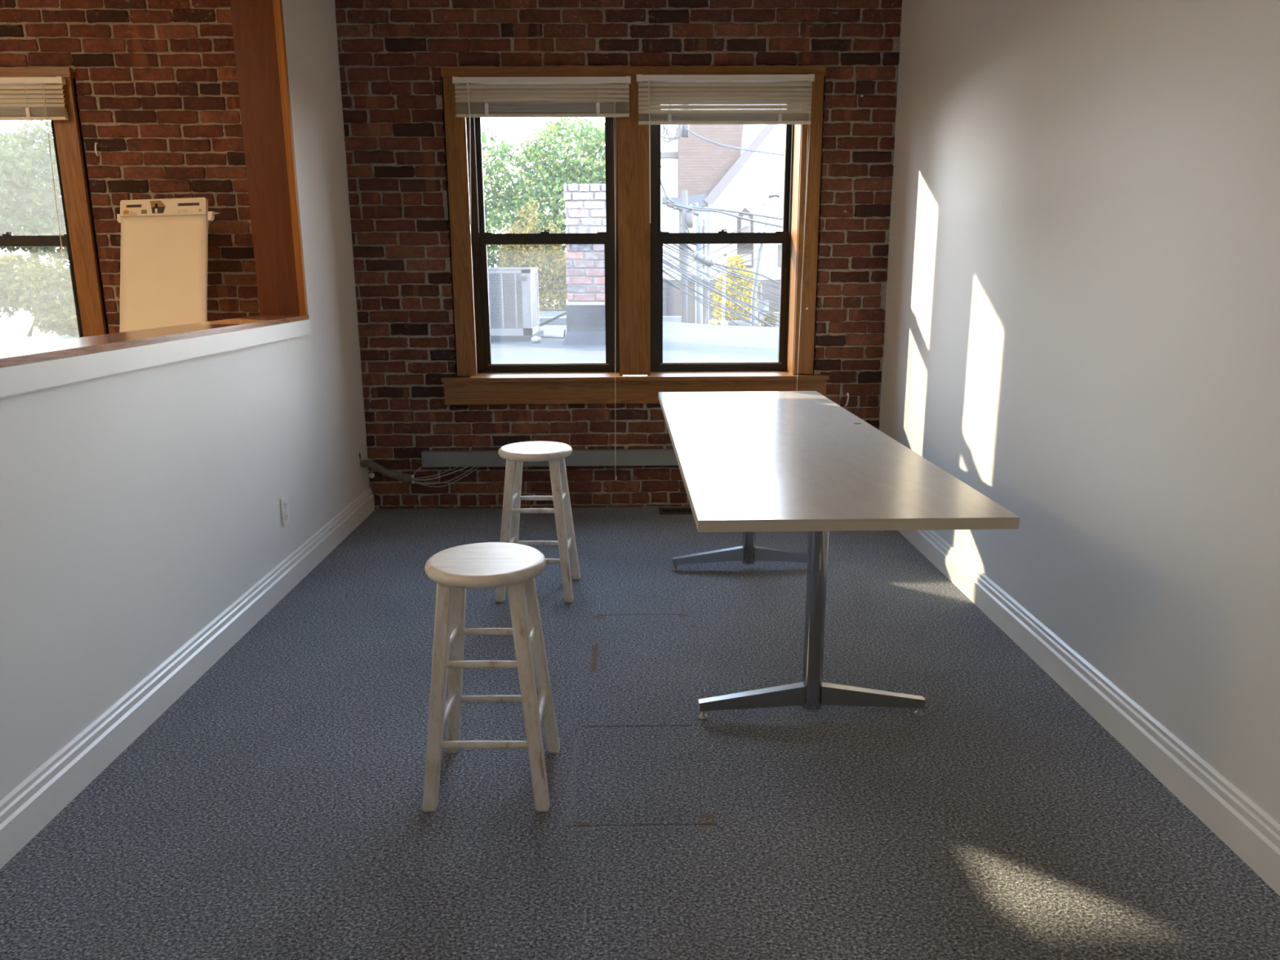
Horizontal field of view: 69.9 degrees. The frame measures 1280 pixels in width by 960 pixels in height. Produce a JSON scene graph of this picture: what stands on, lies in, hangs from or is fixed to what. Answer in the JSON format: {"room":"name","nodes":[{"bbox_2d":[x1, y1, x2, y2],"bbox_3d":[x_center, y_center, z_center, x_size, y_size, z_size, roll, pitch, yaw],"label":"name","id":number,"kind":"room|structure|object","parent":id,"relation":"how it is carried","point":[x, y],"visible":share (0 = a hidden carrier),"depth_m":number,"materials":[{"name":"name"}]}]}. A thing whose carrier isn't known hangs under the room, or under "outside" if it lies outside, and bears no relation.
{"room":"office room","nodes":[
{"label":"office room","id":0,"kind":"room"},
{"bbox_2d":[0,0,369,799],"bbox_3d":[-1.772,-0.435,0.926,0.210,3.450,9.455,0,13,-1],"label":"wall","id":1,"kind":"structure","parent":0,"point":[138,506],"depth_m":3.32,"materials":[{"name":"white paint"}]},
{"bbox_2d":[0,315,309,367],"bbox_3d":[-1.802,-0.379,2.719,0.251,0.022,4.127,0,13,-1],"label":"ledge","id":2,"kind":"object","parent":1,"relation":"attached to","point":[13,355],"visible":1,"depth_m":3.12,"materials":[{"name":"white paint"}]},
{"bbox_2d":[0,320,311,397],"bbox_3d":[-1.663,-0.139,1.883,0.035,0.073,5.785,0,13,-1],"label":"trim board","id":3,"kind":"object","parent":1,"relation":"attached to","point":[31,376],"visible":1,"depth_m":2.99,"materials":[{"name":"white paint"}]},
{"bbox_2d":[0,487,374,869],"bbox_3d":[-1.646,1.174,1.286,0.027,0.152,9.435,0,13,-1],"label":"baseboard","id":4,"kind":"structure","parent":1,"relation":"attached to","point":[30,806],"depth_m":3.11,"materials":[{"name":"white paint"}]},
{"bbox_2d":[230,0,299,315],"bbox_3d":[-1.848,-1.684,4.516,0.205,1.719,0.024,0,13,-1],"label":"wooden post","id":5,"kind":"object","parent":1,"relation":"attached to","point":[253,24],"depth_m":4.52,"materials":[{"name":"brown wood"}]},
{"bbox_2d":[280,495,289,526],"bbox_3d":[-1.707,0.148,4.410,0.012,0.133,0.084,0,13,-1],"label":"power outlet","id":6,"kind":"object","parent":1,"relation":"attached to","point":[284,506],"visible":1,"depth_m":4.39,"materials":[{"name":"plastic"}]},
{"bbox_2d":[272,0,308,315],"bbox_3d":[-1.729,-1.685,4.515,0.033,1.719,0.030,0,13,-1],"label":"trim strip","id":7,"kind":"object","parent":1,"relation":"attached to","point":[277,5],"visible":1,"depth_m":4.52,"materials":[{"name":"brown wood"}]},
{"bbox_2d":[360,459,414,484],"bbox_3d":[-1.591,-0.050,5.748,0.333,0.175,0.063,-4,13,-16],"label":"conduit","id":8,"kind":"object","parent":1,"relation":"attached to","point":[406,477],"visible":1,"depth_m":5.74,"materials":[{"name":"plastic"}]},
{"bbox_2d":[0,0,902,509],"bbox_3d":[-2.594,-1.500,5.697,8.400,3.600,0.363,0,13,-1],"label":"wall","id":9,"kind":"structure","parent":0,"point":[157,86],"depth_m":5.43,"materials":[{"name":"red brick"}]},
{"bbox_2d":[0,66,106,337],"bbox_3d":[-4.502,-1.520,5.640,2.441,1.818,0.385,0,13,-1],"label":"window","id":10,"kind":"structure","parent":9,"relation":"in","point":[6,240],"depth_m":5.47,"materials":[{"name":"black paint"}]},
{"bbox_2d":[0,76,68,251],"bbox_3d":[-3.901,-1.832,5.357,1.186,0.972,0.048,0,13,-1],"label":"window blind","id":11,"kind":"object","parent":10,"relation":"attached to","point":[17,102],"visible":1,"depth_m":5.28,"materials":[{"name":"white plastic"}]},
{"bbox_2d":[45,71,824,376],"bbox_3d":[-2.335,-1.513,5.702,6.920,1.980,0.315,0,13,-1],"label":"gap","id":12,"kind":"structure","parent":9,"relation":"attached to","point":[73,79],"depth_m":5.52,"materials":[{"name":"brown wood"}]},
{"bbox_2d":[421,448,678,466],"bbox_3d":[0.017,-0.144,5.843,2.796,0.097,0.062,0,13,-1],"label":"cable raceway","id":13,"kind":"object","parent":9,"relation":"attached to","point":[586,457],"visible":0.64,"depth_m":5.81,"materials":[{"name":"grey paint"}]},
{"bbox_2d":[413,466,458,479],"bbox_3d":[-1.292,-0.047,5.809,0.304,0.076,0.024,-2,13,-8],"label":"cable","id":14,"kind":"object","parent":13,"relation":"attached to","point":[456,467],"visible":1,"depth_m":5.80,"materials":[{"name":"grey plastic"}]},
{"bbox_2d":[413,466,467,480],"bbox_3d":[-1.262,-0.042,5.803,0.363,0.082,0.034,-2,13,-6],"label":"cable","id":15,"kind":"object","parent":13,"relation":"attached to","point":[465,467],"visible":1,"depth_m":5.80,"materials":[{"name":"grey plastic"}]},
{"bbox_2d":[413,466,475,484],"bbox_3d":[-1.242,-0.030,5.803,0.404,0.106,0.039,-2,13,-5],"label":"cable","id":16,"kind":"object","parent":13,"relation":"hanging from","point":[473,467],"visible":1,"depth_m":5.80,"materials":[{"name":"grey plastic"}]},
{"bbox_2d":[414,466,479,487],"bbox_3d":[-1.226,-0.021,5.801,0.434,0.123,0.047,-1,13,-5],"label":"cable","id":17,"kind":"object","parent":13,"relation":"hanging from","point":[477,467],"visible":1,"depth_m":5.80,"materials":[{"name":"grey plastic"}]},
{"bbox_2d":[440,66,826,376],"bbox_3d":[-0.034,-1.556,5.704,2.238,1.818,0.385,0,13,-1],"label":"window","id":18,"kind":"structure","parent":9,"relation":"in","point":[480,239],"depth_m":5.59,"materials":[{"name":"black paint"}]},
{"bbox_2d":[452,75,631,479],"bbox_3d":[-0.562,-1.165,5.551,1.028,2.384,0.074,0,13,-1],"label":"window blind","id":19,"kind":"object","parent":18,"relation":"attached to","point":[528,96],"visible":1,"depth_m":5.32,"materials":[{"name":"white plastic"}]},
{"bbox_2d":[636,74,814,391],"bbox_3d":[0.500,-1.346,5.527,1.031,2.049,0.074,0,13,-1],"label":"window blind","id":20,"kind":"object","parent":18,"relation":"attached to","point":[685,103],"visible":0.96,"depth_m":5.34,"materials":[{"name":"white plastic"}]},
{"bbox_2d":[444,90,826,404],"bbox_3d":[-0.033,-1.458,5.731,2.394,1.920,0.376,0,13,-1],"label":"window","id":21,"kind":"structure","parent":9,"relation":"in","point":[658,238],"depth_m":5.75,"materials":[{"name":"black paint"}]},
{"bbox_2d":[441,370,829,382],"bbox_3d":[-0.027,-0.660,5.829,2.404,0.025,0.313,0,13,-1],"label":"window sill","id":22,"kind":"structure","parent":9,"relation":"attached to","point":[751,375],"depth_m":5.69,"materials":[{"name":"brown wood"}]},
{"bbox_2d":[0,506,1279,959],"bbox_3d":[0.067,1.308,1.276,3.650,0.120,9.700,0,13,-1],"label":"floor","id":23,"kind":"structure","parent":0,"point":[273,811],"depth_m":2.69,"materials":[{"name":"carpet"}]},
{"bbox_2d":[422,542,559,812],"bbox_3d":[-0.440,0.564,2.701,0.361,0.698,0.361,0,13,0],"label":"bar stool","id":24,"kind":"object","parent":23,"relation":"on","point":[486,565],"visible":1,"depth_m":2.59,"materials":[{"name":"paint"}]},
{"bbox_2d":[495,440,580,602],"bbox_3d":[-0.485,0.188,4.341,0.361,0.698,0.361,0,13,2],"label":"bar stool","id":25,"kind":"object","parent":23,"relation":"on","point":[553,452],"visible":0.85,"depth_m":4.22,"materials":[{"name":"white paint"}]},
{"bbox_2d":[658,507,693,514],"bbox_3d":[0.280,0.197,5.829,0.315,0.007,0.145,0,13,-1],"label":"floor vent","id":26,"kind":"object","parent":23,"relation":"in","point":[662,510],"visible":0.65,"depth_m":5.83,"materials":[{"name":"metal"}]},
{"bbox_2d":[662,508,692,512],"bbox_3d":[0.280,0.197,5.829,0.279,0.004,0.109,0,13,-1],"label":"grille","id":27,"kind":"object","parent":26,"relation":"attached to","point":[664,510],"depth_m":5.85,"materials":[{"name":"metal"}]},
{"bbox_2d":[658,391,1019,719],"bbox_3d":[0.563,0.222,3.836,0.866,0.847,2.640,-1,13,-1],"label":"work table","id":28,"kind":"object","parent":23,"relation":"on","point":[749,462],"visible":1,"depth_m":3.10,"materials":[{"name":"laminate"}]},
{"bbox_2d":[879,0,1279,823],"bbox_3d":[1.739,-0.433,1.068,0.285,3.550,10.020,0,13,-1],"label":"wall","id":29,"kind":"structure","parent":0,"point":[1082,327],"depth_m":3.02,"materials":[{"name":"white paint"}]},
{"bbox_2d":[897,529,1279,895],"bbox_3d":[1.591,1.146,1.340,0.027,0.152,9.450,0,13,-1],"label":"baseboard","id":30,"kind":"structure","parent":29,"relation":"attached to","point":[1247,829],"depth_m":2.91,"materials":[{"name":"white paint"}]},
{"bbox_3d":[-4.232,1.342,1.214,4.950,0.120,9.700,0,13,-1],"label":"floor","id":31,"kind":"structure","parent":0,"visible":0},
{"bbox_2d":[116,196,219,222],"bbox_3d":[-2.699,-0.638,5.253,0.722,1.920,0.832,0,13,-1],"label":"easel","id":32,"kind":"object","parent":31,"relation":"on","point":[211,215],"visible":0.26,"depth_m":5.14,"materials":[{"name":"metal"}]},
{"bbox_2d":[119,197,208,332],"bbox_3d":[-2.718,-1.204,5.222,0.683,0.776,0.211,4,14,18],"label":"flip chart","id":33,"kind":"object","parent":32,"relation":"on","point":[163,254],"visible":0.99,"depth_m":5.21,"materials":[{"name":"paper"}]},
{"bbox_2d":[150,200,164,207],"bbox_3d":[-2.757,-1.578,5.236,0.114,0.035,0.010,4,14,18],"label":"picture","id":34,"kind":"object","parent":33,"relation":"on","point":[153,203],"depth_m":5.23},
{"bbox_2d":[151,206,164,213],"bbox_3d":[-2.753,-1.542,5.233,0.100,0.036,0.010,4,14,18],"label":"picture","id":35,"kind":"object","parent":33,"relation":"on","point":[153,209],"depth_m":5.23},
{"label":"outside","id":36,"kind":"structure","parent":0,"visible":0},
{"bbox_2d":[682,244,780,284],"bbox_3d":[2.151,-4.595,20.016,4.744,1.871,0.048,0,13,-1],"label":"power cable","id":37,"kind":"object","parent":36,"point":[686,245],"visible":0.44,"depth_m":20.00,"materials":[{"name":"rubber"}]},
{"bbox_2d":[692,251,715,266],"bbox_3d":[1.369,-4.764,19.759,0.496,0.341,0.194,0,13,-1],"label":"case","id":38,"kind":"object","parent":37,"relation":"hanging from","point":[703,259],"visible":1,"depth_m":19.69,"materials":[{"name":"metal"}]},
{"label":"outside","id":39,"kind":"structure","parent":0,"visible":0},
{"bbox_2d":[662,261,774,327],"bbox_3d":[2.214,-3.848,20.496,4.884,2.847,0.052,0,13,-1],"label":"power cable","id":40,"kind":"object","parent":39,"point":[664,262],"visible":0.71,"depth_m":20.40,"materials":[{"name":"rubber"}]},
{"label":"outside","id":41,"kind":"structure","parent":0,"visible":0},
{"bbox_2d":[662,258,778,321],"bbox_3d":[2.213,-4.106,20.540,4.878,2.509,0.032,0,13,-1],"label":"power cable","id":42,"kind":"object","parent":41,"point":[663,259],"visible":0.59,"depth_m":20.54,"materials":[{"name":"rubber"}]},
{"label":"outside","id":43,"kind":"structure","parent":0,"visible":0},
{"bbox_2d":[660,230,779,295],"bbox_3d":[2.273,-4.876,21.101,5.010,2.569,0.030,0,13,-1],"label":"power cable","id":44,"kind":"object","parent":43,"point":[660,230],"visible":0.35,"depth_m":21.15,"materials":[{"name":"rubber"}]},
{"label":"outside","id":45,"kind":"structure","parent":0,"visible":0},
{"bbox_2d":[675,244,779,302],"bbox_3d":[2.283,-4.776,21.176,5.031,2.702,0.030,0,13,-1],"label":"power cable","id":46,"kind":"object","parent":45,"point":[676,244],"visible":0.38,"depth_m":21.20,"materials":[{"name":"rubber"}]},
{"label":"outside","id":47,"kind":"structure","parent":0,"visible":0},
{"bbox_2d":[672,244,780,288],"bbox_3d":[2.250,-4.845,20.942,4.960,2.019,0.030,0,13,-1],"label":"power cable","id":48,"kind":"object","parent":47,"point":[673,244],"visible":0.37,"depth_m":20.95,"materials":[{"name":"rubber"}]},
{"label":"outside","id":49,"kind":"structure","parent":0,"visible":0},
{"bbox_2d":[665,244,780,287],"bbox_3d":[2.223,-4.852,20.726,4.904,1.754,0.030,0,13,-1],"label":"power cable","id":50,"kind":"object","parent":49,"point":[665,244],"visible":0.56,"depth_m":20.75,"materials":[{"name":"rubber"}]},
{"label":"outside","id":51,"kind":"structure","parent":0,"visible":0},
{"bbox_2d":[662,244,777,288],"bbox_3d":[2.302,-4.999,21.473,5.079,1.772,0.030,0,13,-1],"label":"power cable","id":52,"kind":"object","parent":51,"point":[663,244],"visible":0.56,"depth_m":21.47,"materials":[{"name":"rubber"}]},
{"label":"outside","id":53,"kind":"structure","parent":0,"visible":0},
{"bbox_2d":[662,249,779,311],"bbox_3d":[2.260,-4.421,20.974,4.979,2.505,0.030,0,13,-1],"label":"power cable","id":54,"kind":"object","parent":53,"point":[663,250],"visible":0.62,"depth_m":20.93,"materials":[{"name":"rubber"}]},
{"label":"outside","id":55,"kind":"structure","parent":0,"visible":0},
{"bbox_2d":[662,251,779,297],"bbox_3d":[2.250,-4.677,20.976,4.964,1.829,0.030,0,13,-1],"label":"power cable","id":56,"kind":"object","parent":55,"point":[663,251],"visible":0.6,"depth_m":21.00,"materials":[{"name":"rubber"}]},
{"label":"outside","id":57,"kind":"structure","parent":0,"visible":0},
{"bbox_2d":[662,254,778,322],"bbox_3d":[2.363,-4.406,21.901,5.205,2.879,0.030,0,13,-1],"label":"power cable","id":58,"kind":"object","parent":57,"point":[663,255],"visible":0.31,"depth_m":21.77,"materials":[{"name":"rubber"}]},
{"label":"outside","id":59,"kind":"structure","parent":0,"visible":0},
{"bbox_2d":[663,258,779,318],"bbox_3d":[2.286,-4.326,21.236,5.039,2.444,0.030,0,13,-1],"label":"power cable","id":60,"kind":"object","parent":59,"point":[664,259],"visible":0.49,"depth_m":21.25,"materials":[{"name":"rubber"}]},
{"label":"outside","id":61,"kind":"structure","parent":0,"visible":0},
{"bbox_2d":[662,260,779,305],"bbox_3d":[2.232,-4.467,20.819,4.925,1.727,0.030,0,13,-1],"label":"power cable","id":62,"kind":"object","parent":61,"point":[663,260],"visible":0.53,"depth_m":20.84,"materials":[{"name":"rubber"}]},
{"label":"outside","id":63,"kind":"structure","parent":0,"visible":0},
{"bbox_2d":[662,266,779,315],"bbox_3d":[2.343,-4.490,21.829,5.169,2.031,0.030,0,13,-1],"label":"power cable","id":64,"kind":"object","parent":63,"point":[663,266],"visible":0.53,"depth_m":21.78,"materials":[{"name":"rubber"}]},
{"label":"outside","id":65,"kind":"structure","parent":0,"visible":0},
{"bbox_2d":[662,269,757,324],"bbox_3d":[2.337,-4.073,21.672,5.149,2.764,0.030,0,13,-1],"label":"power cable","id":66,"kind":"object","parent":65,"point":[663,269],"visible":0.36,"depth_m":21.64,"materials":[{"name":"rubber"}]},
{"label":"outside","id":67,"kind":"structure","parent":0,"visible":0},
{"bbox_2d":[662,271,777,327],"bbox_3d":[2.244,-4.040,20.865,4.949,2.289,0.030,0,13,-1],"label":"power cable","id":68,"kind":"object","parent":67,"point":[663,271],"visible":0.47,"depth_m":20.83,"materials":[{"name":"rubber"}]},
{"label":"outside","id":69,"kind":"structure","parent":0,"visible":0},
{"bbox_2d":[662,276,740,325],"bbox_3d":[2.287,-3.744,21.186,5.037,2.876,0.030,0,13,-1],"label":"power cable","id":70,"kind":"object","parent":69,"point":[663,277],"visible":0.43,"depth_m":21.08,"materials":[{"name":"rubber"}]},
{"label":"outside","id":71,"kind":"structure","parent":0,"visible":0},
{"bbox_2d":[662,278,761,326],"bbox_3d":[2.275,-3.982,21.164,5.017,2.201,0.030,0,13,-1],"label":"power cable","id":72,"kind":"object","parent":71,"point":[663,278],"visible":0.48,"depth_m":21.16,"materials":[{"name":"rubber"}]},
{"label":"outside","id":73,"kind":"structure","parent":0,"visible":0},
{"bbox_2d":[662,280,778,325],"bbox_3d":[2.365,-4.223,22.043,5.216,1.919,0.030,0,13,-1],"label":"power cable","id":74,"kind":"object","parent":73,"point":[663,280],"visible":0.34,"depth_m":22.02,"materials":[{"name":"rubber"}]},
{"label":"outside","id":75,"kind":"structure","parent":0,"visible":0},
{"bbox_2d":[666,222,759,261],"bbox_3d":[1.448,-6.060,23.876,3.440,1.274,0.028,0,13,-1],"label":"power cable","id":76,"kind":"object","parent":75,"point":[757,223],"visible":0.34,"depth_m":23.86,"materials":[{"name":"metal"}]},
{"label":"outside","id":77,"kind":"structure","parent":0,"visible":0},
{"bbox_2d":[663,231,762,270],"bbox_3d":[1.451,-5.848,23.924,3.448,1.263,0.028,0,13,-1],"label":"power cable","id":78,"kind":"object","parent":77,"point":[760,231],"visible":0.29,"depth_m":23.90,"materials":[{"name":"rubber"}]},
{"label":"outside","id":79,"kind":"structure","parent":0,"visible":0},
{"bbox_2d":[663,244,751,280],"bbox_3d":[1.453,-5.581,23.985,3.456,1.365,0.028,0,13,-1],"label":"power cable","id":80,"kind":"object","parent":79,"point":[748,244],"visible":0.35,"depth_m":23.93,"materials":[{"name":"rubber"}]},
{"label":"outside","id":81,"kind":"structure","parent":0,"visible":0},
{"bbox_2d":[662,248,761,288],"bbox_3d":[1.457,-5.408,24.025,3.462,1.271,0.028,0,13,-1],"label":"power cable","id":82,"kind":"object","parent":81,"point":[759,249],"visible":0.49,"depth_m":23.96,"materials":[{"name":"rubber"}]},
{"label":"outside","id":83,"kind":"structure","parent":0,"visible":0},
{"bbox_2d":[662,257,761,299],"bbox_3d":[1.459,-5.131,24.089,3.469,1.388,0.028,0,13,-1],"label":"power cable","id":84,"kind":"object","parent":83,"point":[761,257],"visible":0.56,"depth_m":24.02,"materials":[{"name":"rubber"}]},
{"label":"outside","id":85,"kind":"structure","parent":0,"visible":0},
{"bbox_2d":[662,124,677,142],"bbox_3d":[0.682,-7.835,20.686,0.335,0.403,0.034,0,13,-1],"label":"cable loop","id":86,"kind":"object","parent":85,"point":[664,140],"visible":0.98,"depth_m":20.68,"materials":[{"name":"rubber"}]},
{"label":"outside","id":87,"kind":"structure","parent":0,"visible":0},
{"bbox_2d":[662,124,681,140],"bbox_3d":[0.724,-7.901,20.805,0.434,0.364,0.034,0,13,-1],"label":"cable loop","id":88,"kind":"object","parent":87,"point":[678,137],"visible":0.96,"depth_m":20.80,"materials":[{"name":"rubber"}]},
{"bbox_3d":[1.047,-8.383,21.284,0.038,0.486,0.040,0,13,-1],"label":"power cable","id":89,"kind":"object","parent":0,"visible":0},
{"bbox_2d":[680,124,688,137],"bbox_3d":[1.048,-8.350,21.292,0.166,0.720,0.166,5,14,21],"label":"clamp","id":90,"kind":"object","parent":89,"relation":"attached to","point":[685,133],"visible":0.35,"depth_m":21.28,"materials":[{"name":"metal"}]},
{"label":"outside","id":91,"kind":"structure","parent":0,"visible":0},
{"bbox_2d":[661,124,679,138],"bbox_3d":[0.693,-7.958,20.924,0.424,0.327,0.034,0,13,-1],"label":"cable loop","id":92,"kind":"object","parent":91,"point":[662,136],"visible":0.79,"depth_m":20.94,"materials":[{"name":"rubber"}]},
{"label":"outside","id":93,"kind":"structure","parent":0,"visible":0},
{"bbox_2d":[0,306,556,314],"bbox_3d":[-0.746,-7.338,47.660,120.000,0.200,83.800,0,13,-1],"label":"ground","id":94,"kind":"structure","parent":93,"point":[20,311],"depth_m":80.73,"materials":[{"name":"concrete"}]},
{"bbox_2d":[0,120,69,324],"bbox_3d":[-9.817,-2.739,14.571,2.512,5.733,1.994,-1,13,-4],"label":"tree","id":95,"kind":"object","parent":94,"relation":"on","point":[28,207],"visible":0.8,"depth_m":13.77,"materials":[{"name":"green plant"}]},
{"bbox_2d":[0,311,778,363],"bbox_3d":[-5.686,-0.682,12.482,25.000,2.600,12.585,0,13,-1],"label":"flat roof","id":96,"kind":"structure","parent":94,"relation":"on","point":[682,342],"depth_m":10.11,"materials":[{"name":"white paint"}]},
{"bbox_2d":[0,252,79,337],"bbox_3d":[-7.888,-2.337,11.615,1.953,1.076,1.353,0,13,-1],"label":"bush","id":97,"kind":"object","parent":96,"relation":"on","point":[36,286],"visible":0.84,"depth_m":11.38,"materials":[{"name":"green plant"}]},
{"bbox_2d":[488,266,543,341],"bbox_3d":[-1.713,-2.123,11.003,1.005,0.834,1.050,0,13,-1],"label":"condenser unit","id":98,"kind":"object","parent":96,"relation":"on","point":[513,292],"visible":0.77,"depth_m":10.57,"materials":[{"name":"paint"}]},
{"bbox_2d":[539,311,566,326],"bbox_3d":[-1.035,-1.952,11.079,0.032,0.231,0.814,-8,15,-30],"label":"conduit pipe","id":99,"kind":"object","parent":98,"relation":"attached to","point":[564,313],"visible":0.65,"depth_m":11.08,"materials":[{"name":"metal"}]},
{"bbox_2d":[531,336,541,342],"bbox_3d":[-1.173,-1.582,10.342,0.116,0.082,0.113,0,13,-1],"label":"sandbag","id":100,"kind":"object","parent":96,"relation":"on","point":[535,339],"visible":1,"depth_m":10.31,"materials":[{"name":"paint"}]},
{"bbox_2d":[538,316,566,324],"bbox_3d":[-0.970,-2.420,13.923,2.300,0.100,0.250,0,13,-1],"label":"kerb","id":101,"kind":"object","parent":96,"relation":"on","point":[562,320],"depth_m":13.80,"materials":[{"name":"concrete"}]},
{"bbox_2d":[541,328,565,338],"bbox_3d":[-0.982,-1.706,10.668,0.090,0.127,0.559,-9,16,-34],"label":"pipe","id":102,"kind":"object","parent":96,"relation":"on","point":[564,334],"visible":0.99,"depth_m":10.72,"materials":[{"name":"metal"}]},
{"bbox_2d":[563,183,606,345],"bbox_3d":[-0.487,-2.388,10.199,0.729,1.698,0.775,0,13,-1],"label":"chimney","id":103,"kind":"object","parent":96,"relation":"on","point":[584,203],"visible":0.55,"depth_m":9.94,"materials":[{"name":"brick"}]},
{"bbox_2d":[497,197,568,311],"bbox_3d":[-2.188,-3.891,21.049,2.221,5.011,1.450,6,14,27],"label":"autumn tree","id":104,"kind":"object","parent":94,"relation":"on","point":[549,283],"visible":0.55,"depth_m":20.65,"materials":[{"name":"yellow plant"}]},
{"bbox_2d":[481,117,662,310],"bbox_3d":[-5.071,-7.720,24.231,11.506,11.074,5.113,-4,13,-15],"label":"leafy tree","id":105,"kind":"object","parent":94,"relation":"on","point":[554,175],"visible":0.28,"depth_m":24.21,"materials":[{"name":"green plant"}]},
{"bbox_2d":[662,315,681,322],"bbox_3d":[0.358,-5.993,37.931,2.900,1.519,0.600,0,13,-1],"label":"block","id":106,"kind":"object","parent":94,"relation":"on","point":[665,318],"visible":0.02,"depth_m":37.51,"materials":[{"name":"white"}]},
{"bbox_2d":[666,190,698,323],"bbox_3d":[1.033,-4.373,22.503,0.804,5.253,0.365,0,13,-1],"label":"utility pole","id":107,"kind":"object","parent":94,"relation":"on","point":[686,215],"visible":0.59,"depth_m":22.12,"materials":[{"name":"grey wood"}]},
{"bbox_2d":[694,212,702,324],"bbox_3d":[1.631,-4.908,25.579,0.249,4.914,0.200,0,13,-1],"label":"steel post","id":108,"kind":"object","parent":94,"relation":"on","point":[698,220],"visible":0.29,"depth_m":25.34,"materials":[{"name":"grey metal"}]},
{"bbox_2d":[706,204,710,324],"bbox_3d":[1.748,-4.501,23.622,0.081,4.995,0.070,0,13,-1],"label":"steel post","id":109,"kind":"object","parent":94,"relation":"on","point":[708,205],"visible":0.4,"depth_m":23.39,"materials":[{"name":"grey metal"}]},
{"bbox_2d":[702,315,719,324],"bbox_3d":[3.174,-5.437,34.718,2.109,1.847,0.120,0,13,-1],"label":"iron fence","id":110,"kind":"object","parent":94,"relation":"on","point":[703,315],"visible":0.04,"depth_m":34.56,"materials":[{"name":"metal"}]},
{"bbox_2d":[708,318,718,324],"bbox_3d":[2.376,-4.317,29.843,0.312,1.849,0.339,0,13,-1],"label":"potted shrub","id":111,"kind":"object","parent":94,"relation":"on","point":[713,322],"visible":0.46,"depth_m":29.55,"materials":[{"name":"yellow plant"}]},
{"bbox_2d":[660,104,785,324],"bbox_3d":[4.293,-13.402,43.581,7.932,13.400,9.200,0,13,-1],"label":"building","id":112,"kind":"structure","parent":94,"relation":"on","point":[721,177],"depth_m":40.16,"materials":[{"name":"white paint"}]},
{"bbox_2d":[755,284,768,311],"bbox_3d":[5.478,-8.144,40.953,0.552,1.166,0.390,0,13,-1],"label":"utility box","id":113,"kind":"object","parent":112,"relation":"attached to","point":[759,305],"depth_m":40.86,"materials":[{"name":"metal"}]},
{"bbox_2d":[757,301,764,308],"bbox_3d":[5.407,-7.810,40.843,0.340,0.340,0.030,0,13,-1],"label":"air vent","id":114,"kind":"object","parent":113,"relation":"in","point":[760,305],"depth_m":40.84,"materials":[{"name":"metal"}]},
{"bbox_2d":[721,252,727,325],"bbox_3d":[2.627,-5.095,28.631,0.143,3.907,0.133,0,13,-1],"label":"utility pole","id":115,"kind":"object","parent":94,"relation":"on","point":[725,255],"visible":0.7,"depth_m":28.41,"materials":[{"name":"white paint"}]},
{"bbox_2d":[708,320,759,326],"bbox_3d":[3.280,-4.487,30.884,4.838,1.708,1.700,0,13,-1],"label":"parked car","id":116,"kind":"object","parent":94,"relation":"on","point":[740,322],"visible":0.02,"depth_m":30.03,"materials":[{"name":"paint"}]},
{"bbox_2d":[709,254,760,319],"bbox_3d":[3.390,-5.987,32.496,1.548,3.914,1.559,-10,16,-37],"label":"tree","id":117,"kind":"object","parent":94,"relation":"on","point":[718,298],"visible":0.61,"depth_m":32.07,"materials":[{"name":"yellow plant"}]},
{"bbox_2d":[751,244,763,326],"label":"utility pole","id":118,"kind":"object","parent":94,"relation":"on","point":[759,253],"depth_m":27.39,"materials":[{"name":"wood"}]},
{"bbox_2d":[758,311,779,327],"bbox_3d":[5.139,-5.265,33.917,1.524,1.852,0.300,0,13,-1],"label":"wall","id":119,"kind":"structure","parent":94,"relation":"on","point":[760,315],"depth_m":33.64,"materials":[{"name":"white"}]},
{"bbox_2d":[759,311,778,326],"bbox_3d":[3.468,-3.427,24.921,0.566,2.311,0.492,0,13,-1],"label":"shrub","id":120,"kind":"object","parent":94,"relation":"on","point":[766,318],"visible":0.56,"depth_m":24.62,"materials":[{"name":"green plant"}]},
{"bbox_2d":[760,189,780,232],"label":"street lamp","id":121,"kind":"object","parent":94,"relation":"on","point":[774,194],"depth_m":26.92,"materials":[{"name":"metal"}]},
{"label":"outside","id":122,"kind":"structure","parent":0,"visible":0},
{"bbox_2d":[685,128,784,155],"bbox_3d":[2.857,-7.597,20.878,3.653,0.794,0.036,0,13,-1],"label":"power cable","id":123,"kind":"object","parent":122,"point":[686,128],"visible":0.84,"depth_m":20.85,"materials":[{"name":"rubber"}]},
{"bbox_2d":[686,128,784,155],"bbox_3d":[2.858,-7.562,20.784,3.606,0.757,0.028,0,13,-1],"label":"power cable","id":124,"kind":"object","parent":123,"relation":"attached to","point":[687,129],"visible":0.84,"depth_m":20.77,"materials":[{"name":"rubber"}]},
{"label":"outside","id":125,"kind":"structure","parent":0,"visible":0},
{"bbox_2d":[660,179,782,219],"bbox_3d":[2.200,-6.940,20.505,4.878,2.445,0.052,0,13,-1],"label":"power cable","id":126,"kind":"object","parent":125,"point":[661,183],"visible":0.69,"depth_m":20.67,"materials":[{"name":"rubber"}]},
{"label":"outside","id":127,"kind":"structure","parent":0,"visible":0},
{"bbox_2d":[672,203,782,227],"bbox_3d":[2.674,-5.816,20.565,3.882,0.767,0.056,0,13,-1],"label":"power cable","id":128,"kind":"object","parent":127,"point":[673,204],"visible":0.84,"depth_m":20.50,"materials":[{"name":"rubber"}]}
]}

